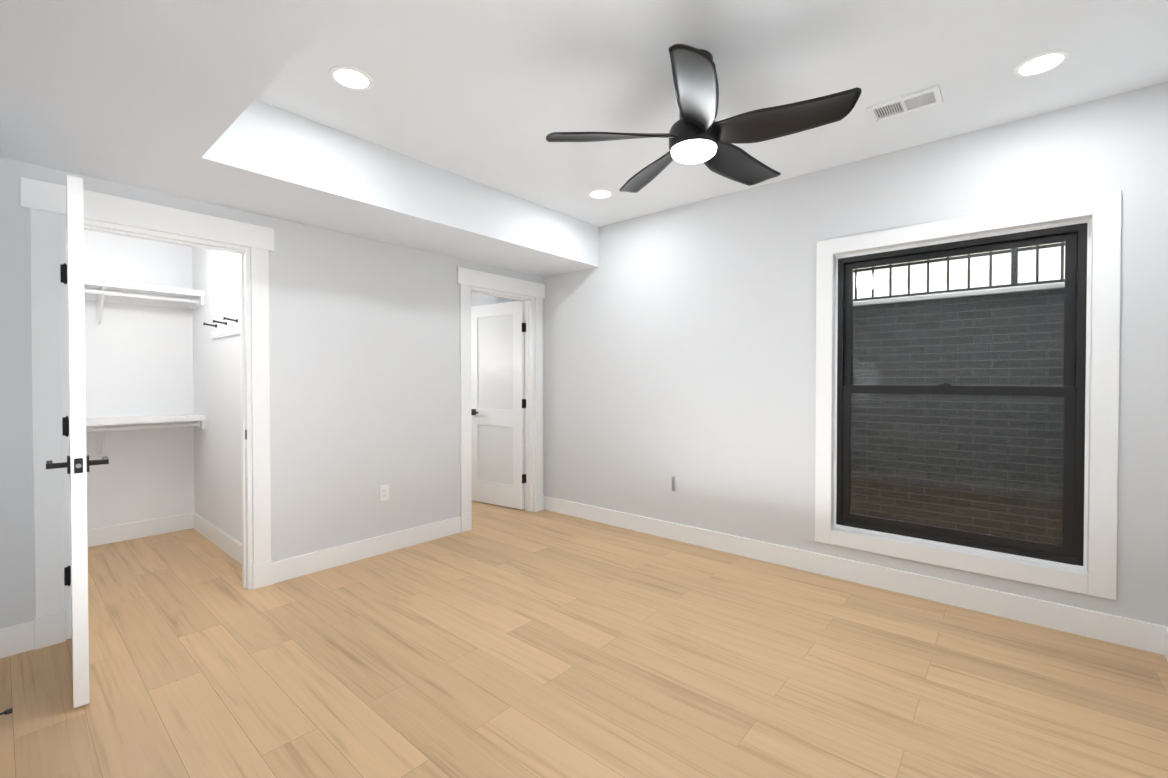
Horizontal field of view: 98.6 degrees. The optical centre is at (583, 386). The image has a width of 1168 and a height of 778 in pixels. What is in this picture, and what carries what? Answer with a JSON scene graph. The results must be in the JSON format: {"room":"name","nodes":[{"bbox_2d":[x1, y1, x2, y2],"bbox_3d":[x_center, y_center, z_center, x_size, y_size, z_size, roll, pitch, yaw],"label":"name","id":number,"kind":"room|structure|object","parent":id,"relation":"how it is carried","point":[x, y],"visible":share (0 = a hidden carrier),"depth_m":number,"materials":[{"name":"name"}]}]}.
{"room":"empty bedroom","nodes":[
{"label":"empty bedroom","id":0,"kind":"room"},
{"bbox_2d":[84,229,191,529],"bbox_3d":[-3.831,-0.103,3.977,0.120,2.680,1.110,1,1,41],"label":"wall","id":1,"kind":"structure","parent":0,"point":[143,360],"depth_m":4.10,"materials":[{"name":"white paint"}]},
{"bbox_2d":[87,513,190,546],"bbox_3d":[-3.779,1.170,3.951,0.016,0.135,1.110,1,1,41],"label":"baseboard","id":2,"kind":"structure","parent":1,"relation":"attached to","point":[134,530],"depth_m":4.10,"materials":[{"name":"white wood"}]},
{"bbox_2d":[84,278,203,324],"bbox_3d":[-3.641,-0.633,3.808,0.384,0.304,1.163,1,1,41],"label":"closet shelf","id":3,"kind":"object","parent":1,"relation":"attached to","point":[100,291],"visible":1,"depth_m":3.96,"materials":[{"name":"white wood"}]},
{"bbox_2d":[86,414,204,455],"bbox_3d":[-3.641,0.387,3.820,0.384,0.304,1.163,1,1,41],"label":"closet shelf","id":4,"kind":"object","parent":1,"relation":"attached to","point":[101,425],"visible":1,"depth_m":3.92,"materials":[{"name":"white wood"}]},
{"bbox_2d":[85,229,191,246],"bbox_3d":[-3.145,-1.321,3.418,1.870,0.230,1.295,1,1,41],"label":"ceiling","id":5,"kind":"structure","parent":0,"point":[136,237],"depth_m":4.08,"materials":[{"name":"white paint"}]},
{"bbox_2d":[188,246,241,543],"bbox_3d":[-2.757,-0.102,3.887,1.870,2.680,0.100,1,1,41],"label":"wall","id":6,"kind":"structure","parent":0,"point":[216,368],"depth_m":3.91,"materials":[{"name":"white paint"}]},
{"bbox_2d":[191,512,241,564],"bbox_3d":[-2.750,1.172,3.818,1.754,0.135,0.024,1,1,41],"label":"baseboard","id":7,"kind":"structure","parent":6,"relation":"attached to","point":[223,541],"depth_m":3.89,"materials":[{"name":"white wood"}]},
{"bbox_2d":[203,317,239,338],"bbox_3d":[-2.684,-0.433,3.700,0.720,0.118,0.084,1,1,41],"label":"coat rack","id":8,"kind":"object","parent":6,"relation":"attached to","point":[226,332],"visible":0.98,"depth_m":3.69,"materials":[{"name":"white wood"}]},
{"bbox_2d":[0,157,543,628],"bbox_3d":[-1.616,-0.099,3.692,0.120,2.680,3.915,1,1,41],"label":"wall","id":9,"kind":"structure","parent":0,"point":[364,369],"depth_m":3.45,"materials":[{"name":"white paint"}]},
{"bbox_2d":[46,175,108,707],"bbox_3d":[-2.270,0.215,2.220,0.820,2.065,0.184,1,1,41],"label":"closet door","id":10,"kind":"structure","parent":9,"relation":"in","point":[78,463],"depth_m":1.96,"materials":[{"name":"white wood"}]},
{"bbox_2d":[20,177,273,649],"bbox_3d":[-2.304,0.130,2.776,0.025,2.244,1.064,1,1,41],"label":"trim","id":11,"kind":"structure","parent":9,"relation":"attached to","point":[44,202],"depth_m":2.46,"materials":[{"name":"white wood"}]},
{"bbox_2d":[59,214,252,638],"bbox_3d":[-2.360,0.199,2.824,0.120,2.104,0.817,1,1,41],"label":"door frame","id":12,"kind":"structure","parent":9,"relation":"attached to","point":[246,411],"depth_m":2.96,"materials":[{"name":"white wood"}]},
{"bbox_2d":[60,264,525,585],"bbox_3d":[-1.583,0.175,3.732,0.122,1.590,3.194,1,1,41],"label":"jamb hinge leaves","id":13,"kind":"object","parent":9,"relation":"attached to","point":[63,428],"visible":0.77,"depth_m":2.49,"materials":[{"name":"black"}]},
{"bbox_2d":[272,516,460,583],"bbox_3d":[-1.515,1.173,3.721,0.014,0.135,1.429,1,1,41],"label":"baseboard","id":14,"kind":"structure","parent":9,"relation":"attached to","point":[293,567],"depth_m":3.60,"materials":[{"name":"white wood"}]},
{"bbox_2d":[0,708,11,714],"bbox_3d":[-2.126,1.186,1.805,0.032,0.031,0.092,1,1,41],"label":"doorstop","id":15,"kind":"object","parent":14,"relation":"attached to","point":[7,711],"visible":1,"depth_m":1.83,"materials":[{"name":"black metal"}]},
{"bbox_2d":[380,484,388,500],"bbox_3d":[-1.490,0.790,3.750,0.009,0.115,0.070,1,1,41],"label":"electrical outlet","id":16,"kind":"object","parent":9,"relation":"attached to","point":[384,492],"visible":1,"depth_m":3.75,"materials":[{"name":"white plastic"}]},
{"bbox_2d":[471,301,524,509],"bbox_3d":[-0.923,0.179,5.154,0.738,2.065,0.199,1,1,41],"label":"hall door","id":17,"kind":"structure","parent":9,"relation":"in","point":[497,398],"depth_m":5.14,"materials":[{"name":"white wood"}]},
{"bbox_2d":[457,267,544,531],"bbox_3d":[-0.775,0.107,4.659,0.145,2.244,1.029,1,1,41],"label":"door frame","id":18,"kind":"structure","parent":9,"relation":"attached to","point":[467,278],"depth_m":4.80,"materials":[{"name":"white wood"}]},
{"bbox_2d":[0,0,597,276],"bbox_3d":[-0.013,-1.242,2.282,4.130,0.360,3.635,1,1,41],"label":"ceiling","id":19,"kind":"structure","parent":0,"point":[160,96],"depth_m":2.21,"materials":[{"name":"white paint"}]},
{"bbox_2d":[0,500,1167,777],"bbox_3d":[-0.781,1.291,2.877,6.630,0.080,4.095,1,1,41],"label":"floor","id":20,"kind":"structure","parent":0,"point":[502,642],"depth_m":2.19,"materials":[{"name":"brown wood"}]},
{"bbox_2d":[255,0,1167,226],"bbox_3d":[0.000,-1.472,2.295,4.370,0.100,3.915,1,1,41],"label":"ceiling","id":21,"kind":"structure","parent":0,"point":[492,93],"depth_m":2.28,"materials":[{"name":"white paint"}]},
{"bbox_2d":[329,65,373,90],"bbox_3d":[-1.070,-1.420,2.312,0.188,0.006,0.188,1,1,41],"label":"recessed light","id":22,"kind":"object","parent":21,"relation":"in","point":[351,78],"visible":1,"depth_m":2.30,"materials":[{"name":"white plastic"}]},
{"bbox_2d":[588,189,612,198],"bbox_3d":[0.122,-1.437,3.739,0.188,0.006,0.188,1,1,41],"label":"recessed light","id":23,"kind":"object","parent":21,"relation":"in","point":[600,193],"visible":1,"depth_m":3.72,"materials":[{"name":"white plastic"}]},
{"bbox_2d":[546,44,861,192],"bbox_3d":[0.519,-1.214,2.177,1.206,0.421,1.224,1,1,41],"label":"ceiling fan","id":24,"kind":"object","parent":21,"relation":"hanging from","point":[697,133],"visible":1,"depth_m":2.07,"materials":[{"name":"black"}]},
{"bbox_2d":[866,85,942,122],"bbox_3d":[1.612,-1.416,2.527,0.305,0.018,0.175,1,1,41],"label":"ceiling vent","id":25,"kind":"object","parent":21,"relation":"in","point":[914,101],"visible":1,"depth_m":2.52,"materials":[{"name":"white metal"}]},
{"bbox_2d":[1013,50,1070,76],"bbox_3d":[2.009,-1.418,2.207,0.188,0.006,0.188,1,1,41],"label":"recessed light","id":26,"kind":"object","parent":21,"relation":"in","point":[1041,63],"visible":1,"depth_m":2.20,"materials":[{"name":"white plastic"}]},
{"bbox_2d":[471,82,1167,625],"bbox_3d":[0.630,-0.106,4.242,5.920,2.680,0.160,1,1,41],"label":"wall","id":27,"kind":"structure","parent":0,"point":[681,342],"depth_m":3.52,"materials":[{"name":"white paint"}]},
{"bbox_2d":[672,477,678,491],"bbox_3d":[0.741,0.786,4.059,0.070,0.115,0.009,1,1,41],"label":"electrical outlet","id":28,"kind":"object","parent":27,"relation":"attached to","point":[675,483],"visible":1,"depth_m":4.05,"materials":[{"name":"white plastic"}]},
{"bbox_2d":[544,496,1159,653],"bbox_3d":[1.160,1.173,3.684,4.134,0.135,0.030,1,1,41],"label":"baseboard","id":29,"kind":"structure","parent":27,"relation":"attached to","point":[1110,628],"depth_m":3.02,"materials":[{"name":"white wood"}]},
{"bbox_2d":[832,215,1091,573],"bbox_3d":[2.132,0.037,2.961,1.243,1.848,0.160,1,1,41],"label":"liner","id":30,"kind":"object","parent":27,"relation":"attached to","point":[1024,559],"visible":0.35,"depth_m":2.84,"materials":[{"name":"white"}]},
{"bbox_2d":[836,223,1086,565],"bbox_3d":[2.153,0.037,2.986,1.172,1.767,0.075,1,1,41],"label":"window unit","id":31,"kind":"structure","parent":30,"relation":"attached to","point":[1071,393],"depth_m":2.87,"materials":[{"name":"black"}]},
{"bbox_2d":[815,190,1120,599],"bbox_3d":[2.074,0.038,2.893,1.388,1.996,0.019,1,1,41],"label":"window trim","id":32,"kind":"structure","parent":27,"relation":"in","point":[1104,211],"depth_m":2.58,"materials":[{"name":"white wood"}]},
{"bbox_2d":[1160,625,1167,660],"bbox_3d":[1.550,1.206,0.971,0.016,0.135,3.570,1,1,41],"label":"baseboard","id":33,"kind":"structure","parent":27,"relation":"attached to","point":[1163,629],"depth_m":2.35,"materials":[{"name":"white wood"}]},
{"label":"outside","id":34,"kind":"structure","parent":0,"visible":0},
{"bbox_3d":[3.707,1.782,4.465,17.000,0.100,4.140,1,1,41],"label":"ground","id":35,"kind":"structure","parent":34,"visible":0},
{"bbox_2d":[851,288,1064,544],"bbox_3d":[2.686,0.511,3.638,8.500,2.460,1.540,1,1,41],"label":"well","id":36,"kind":"object","parent":35,"relation":"on","point":[915,363],"depth_m":4.04,"materials":[{"name":"grey brick"}]},
{"bbox_2d":[853,282,1064,306],"bbox_3d":[3.114,-0.747,4.125,8.500,0.045,0.300,1,1,41],"label":"coping","id":37,"kind":"object","parent":36,"relation":"on","point":[968,294],"depth_m":4.01,"materials":[{"name":"white concrete"}]},
{"bbox_2d":[853,242,1064,300],"bbox_3d":[3.146,-1.097,4.080,6.800,0.655,0.040,1,1,41],"label":"grille","id":38,"kind":"object","parent":37,"relation":"on","point":[1013,268],"depth_m":4.06,"materials":[{"name":"black"}]},
{"bbox_2d":[853,242,1064,298],"bbox_3d":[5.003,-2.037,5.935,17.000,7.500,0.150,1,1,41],"label":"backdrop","id":39,"kind":"object","parent":35,"relation":"on","point":[914,271],"depth_m":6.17,"materials":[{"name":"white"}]}
]}

